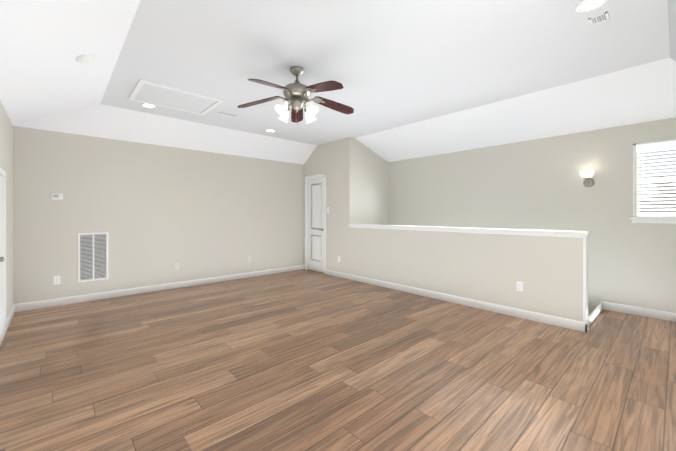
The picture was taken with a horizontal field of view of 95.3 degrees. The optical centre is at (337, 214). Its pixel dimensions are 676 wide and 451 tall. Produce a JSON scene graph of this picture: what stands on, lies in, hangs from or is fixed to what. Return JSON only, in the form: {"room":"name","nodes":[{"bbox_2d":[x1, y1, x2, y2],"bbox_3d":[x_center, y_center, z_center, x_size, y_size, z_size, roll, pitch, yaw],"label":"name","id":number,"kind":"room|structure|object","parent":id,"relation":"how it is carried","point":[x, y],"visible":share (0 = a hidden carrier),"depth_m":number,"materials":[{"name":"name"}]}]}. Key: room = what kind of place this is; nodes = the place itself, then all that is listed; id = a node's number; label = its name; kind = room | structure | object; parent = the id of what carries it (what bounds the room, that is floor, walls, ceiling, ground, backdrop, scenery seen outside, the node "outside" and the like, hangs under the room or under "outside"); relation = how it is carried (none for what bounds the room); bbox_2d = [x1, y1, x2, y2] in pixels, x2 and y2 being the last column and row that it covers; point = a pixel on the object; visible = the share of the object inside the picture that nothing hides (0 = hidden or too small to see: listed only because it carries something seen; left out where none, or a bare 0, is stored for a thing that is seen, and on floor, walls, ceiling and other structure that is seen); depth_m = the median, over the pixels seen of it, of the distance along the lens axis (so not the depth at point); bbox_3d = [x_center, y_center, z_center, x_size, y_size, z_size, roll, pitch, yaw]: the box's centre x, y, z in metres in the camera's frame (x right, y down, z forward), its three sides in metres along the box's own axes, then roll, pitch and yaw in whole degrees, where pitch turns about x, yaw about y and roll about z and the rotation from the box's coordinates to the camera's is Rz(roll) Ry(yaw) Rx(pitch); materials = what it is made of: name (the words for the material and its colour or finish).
{"room":"upstairs loft room","nodes":[
{"label":"upstairs loft room","id":0,"kind":"room"},
{"bbox_2d":[0,101,12,318],"bbox_3d":[-2.122,-0.117,1.623,0.120,3.228,6.129,0,0,-42],"label":"wall","id":1,"kind":"structure","parent":0,"point":[6,145],"depth_m":3.54,"materials":[{"name":"beige paint"}]},
{"bbox_2d":[0,174,4,335],"bbox_3d":[-3.195,0.419,2.941,0.065,1.624,0.712,0,0,-42],"label":"door","id":2,"kind":"structure","parent":1,"relation":"in","point":[2,267],"depth_m":3.06,"materials":[{"name":"white paint"}]},
{"bbox_2d":[0,167,5,333],"bbox_3d":[-3.213,0.394,2.924,0.017,1.698,0.836,0,0,-42],"label":"door frame","id":3,"kind":"structure","parent":1,"relation":"attached to","point":[2,172],"depth_m":3.20,"materials":[{"name":"white wood"}]},
{"bbox_2d":[0,304,15,345],"bbox_3d":[-2.072,1.196,1.672,0.014,0.102,6.129,0,0,-42],"label":"baseboard","id":4,"kind":"structure","parent":1,"relation":"attached to","point":[13,309],"depth_m":3.45,"materials":[{"name":"white wood"}]},
{"bbox_2d":[13,126,303,303],"bbox_3d":[-2.061,-0.129,5.904,5.975,3.228,0.120,0,0,-42],"label":"wall","id":5,"kind":"structure","parent":0,"point":[157,212],"depth_m":4.90,"materials":[{"name":"beige paint"}]},
{"bbox_2d":[54,276,59,284],"bbox_3d":[-3.835,0.889,4.206,0.070,0.115,0.007,0,0,-42],"label":"electrical outlet","id":6,"kind":"object","parent":5,"relation":"attached to","point":[56,279],"visible":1,"depth_m":4.20,"materials":[{"name":"white plastic"}]},
{"bbox_2d":[51,193,62,199],"bbox_3d":[-3.828,-0.248,4.196,0.124,0.084,0.028,0,0,-42],"label":"thermostat","id":7,"kind":"object","parent":5,"relation":"attached to","point":[56,196],"visible":1,"depth_m":4.19,"materials":[{"name":"white plastic"}]},
{"bbox_2d":[77,232,108,281],"bbox_3d":[-3.543,0.604,4.467,0.355,0.700,0.013,0,0,-42],"label":"air vent","id":8,"kind":"object","parent":5,"relation":"in","point":[93,256],"visible":1,"depth_m":4.46,"materials":[{"name":"white metal"}]},
{"bbox_2d":[16,265,304,311],"bbox_3d":[-2.435,1.185,5.466,4.528,0.102,0.032,0,0,-42],"label":"baseboard","id":9,"kind":"structure","parent":5,"relation":"attached to","point":[145,289],"depth_m":4.84,"materials":[{"name":"white wood"}]},
{"bbox_2d":[0,0,675,163],"bbox_3d":[0.042,-1.436,3.590,5.735,0.602,6.129,0,0,-42],"label":"ceiling","id":10,"kind":"structure","parent":0,"point":[419,78],"depth_m":3.06,"materials":[{"name":"white paint"}]},
{"bbox_2d":[76,55,94,63],"bbox_3d":[-2.221,-1.370,2.713,0.128,0.075,0.136,0,0,-42],"label":"smoke detector","id":11,"kind":"object","parent":10,"relation":"attached to","point":[85,59],"visible":1,"depth_m":2.68,"materials":[{"name":"white plastic"}]},
{"bbox_2d":[140,103,155,107],"bbox_3d":[-2.574,-1.484,4.188,0.188,0.009,0.188,0,0,-42],"label":"recessed light","id":12,"kind":"object","parent":10,"relation":"in","point":[147,105],"visible":0.94,"depth_m":4.18,"materials":[{"name":"white plastic"}]},
{"bbox_2d":[128,79,223,114],"bbox_3d":[-2.076,-1.480,3.961,0.932,0.016,0.760,0,0,-42],"label":"attic hatch","id":13,"kind":"object","parent":10,"relation":"attached to","point":[149,92],"visible":0.98,"depth_m":3.92,"materials":[{"name":"white paint"}]},
{"bbox_2d":[216,111,237,116],"bbox_3d":[-1.638,-1.486,4.559,0.300,0.006,0.110,0,0,-42],"label":"ceiling vent","id":14,"kind":"object","parent":10,"relation":"in","point":[226,114],"visible":1,"depth_m":4.55,"materials":[{"name":"white metal"}]},
{"bbox_2d":[237,66,353,124],"bbox_3d":[-0.377,-1.203,3.105,1.251,0.564,1.201,0,0,-42],"label":"ceiling fan","id":15,"kind":"object","parent":10,"relation":"hanging from","point":[296,93],"visible":1,"depth_m":3.09,"materials":[{"name":"silver metal"}]},
{"bbox_2d":[575,0,607,12],"bbox_3d":[1.778,-1.478,2.161,0.188,0.009,0.188,0,0,-42],"label":"recessed light","id":16,"kind":"object","parent":10,"relation":"in","point":[584,6],"visible":1,"depth_m":2.17,"materials":[{"name":"white plastic"}]},
{"bbox_2d":[588,12,609,25],"bbox_3d":[1.972,-1.480,2.328,0.130,0.006,0.110,0,0,-42],"label":"ceiling vent","id":17,"kind":"object","parent":10,"relation":"in","point":[599,18],"visible":1,"depth_m":2.33,"materials":[{"name":"white metal"}]},
{"bbox_2d":[0,269,675,450],"bbox_3d":[0.042,1.366,3.598,5.975,0.250,6.369,0,0,-42],"label":"floor","id":18,"kind":"structure","parent":0,"point":[304,360],"depth_m":2.39,"materials":[{"name":"wood"}]},
{"bbox_2d":[354,138,387,224],"bbox_3d":[0.661,1.119,6.393,1.057,5.728,0.120,0,0,-42],"label":"wall","id":19,"kind":"structure","parent":0,"point":[370,186],"depth_m":6.29,"materials":[{"name":"beige paint"}]},
{"bbox_2d":[304,137,582,321],"bbox_3d":[0.972,-0.127,5.173,0.120,3.228,5.045,0,0,-42],"label":"wall","id":20,"kind":"structure","parent":0,"point":[547,271],"depth_m":4.38,"materials":[{"name":"beige paint"}]},
{"bbox_2d":[305,173,325,273],"bbox_3d":[-0.457,0.179,6.732,0.139,2.107,0.734,0,0,-42],"label":"door frame","id":21,"kind":"structure","parent":20,"relation":"attached to","point":[306,211],"depth_m":6.92,"materials":[{"name":"white wood"}]},
{"bbox_2d":[308,177,323,272],"bbox_3d":[-0.469,0.211,6.721,0.035,2.026,0.588,0,0,-42],"label":"door","id":22,"kind":"structure","parent":20,"relation":"in","point":[315,224],"depth_m":6.70,"materials":[{"name":"white paint"}]},
{"bbox_2d":[326,269,587,332],"bbox_3d":[1.191,1.187,4.836,0.014,0.102,4.273,0,0,-42],"label":"baseboard","id":23,"kind":"structure","parent":20,"relation":"attached to","point":[570,323],"depth_m":4.09,"materials":[{"name":"white wood"}]},
{"bbox_2d":[349,224,591,321],"bbox_3d":[1.478,0.707,4.620,0.176,1.062,3.601,0,0,-42],"label":"trim","id":24,"kind":"structure","parent":20,"relation":"on","point":[585,235],"depth_m":3.70,"materials":[{"name":"white wood"}]},
{"bbox_2d":[517,281,522,291],"bbox_3d":[2.201,0.867,3.732,0.007,0.115,0.070,0,0,-42],"label":"outlet","id":25,"kind":"object","parent":20,"relation":"attached to","point":[519,286],"visible":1,"depth_m":3.72,"materials":[{"name":"white plastic"}]},
{"bbox_2d":[388,117,675,315],"bbox_3d":[2.247,1.222,5.524,0.120,5.928,6.249,0,0,-42],"label":"wall","id":26,"kind":"structure","parent":0,"point":[535,184],"depth_m":4.34,"materials":[{"name":"beige paint"}]},
{"bbox_2d":[580,170,594,186],"bbox_3d":[3.323,-0.480,4.106,0.193,0.210,0.156,0,0,-42],"label":"light","id":27,"kind":"object","parent":26,"relation":"attached to","point":[586,175],"visible":1,"depth_m":4.08,"materials":[{"name":"white glass"}]},
{"bbox_2d":[600,301,675,321],"bbox_3d":[3.847,1.190,3.667,0.014,0.102,1.050,0,0,-42],"label":"baseboard","id":28,"kind":"structure","parent":26,"relation":"attached to","point":[658,314],"depth_m":3.80,"materials":[{"name":"white wood"}]},
{"bbox_2d":[630,139,675,223],"bbox_3d":[4.029,-0.392,3.525,0.149,0.987,1.000,0,0,-42],"label":"window","id":29,"kind":"structure","parent":26,"relation":"in","point":[653,217],"depth_m":3.73,"materials":[{"name":"white"}]},
{"label":"outside","id":30,"kind":"structure","parent":0,"visible":0},
{"bbox_2d":[640,148,675,211],"bbox_3d":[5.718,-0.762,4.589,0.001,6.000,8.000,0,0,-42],"label":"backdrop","id":31,"kind":"structure","parent":30,"point":[659,176],"depth_m":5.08,"materials":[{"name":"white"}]}
]}

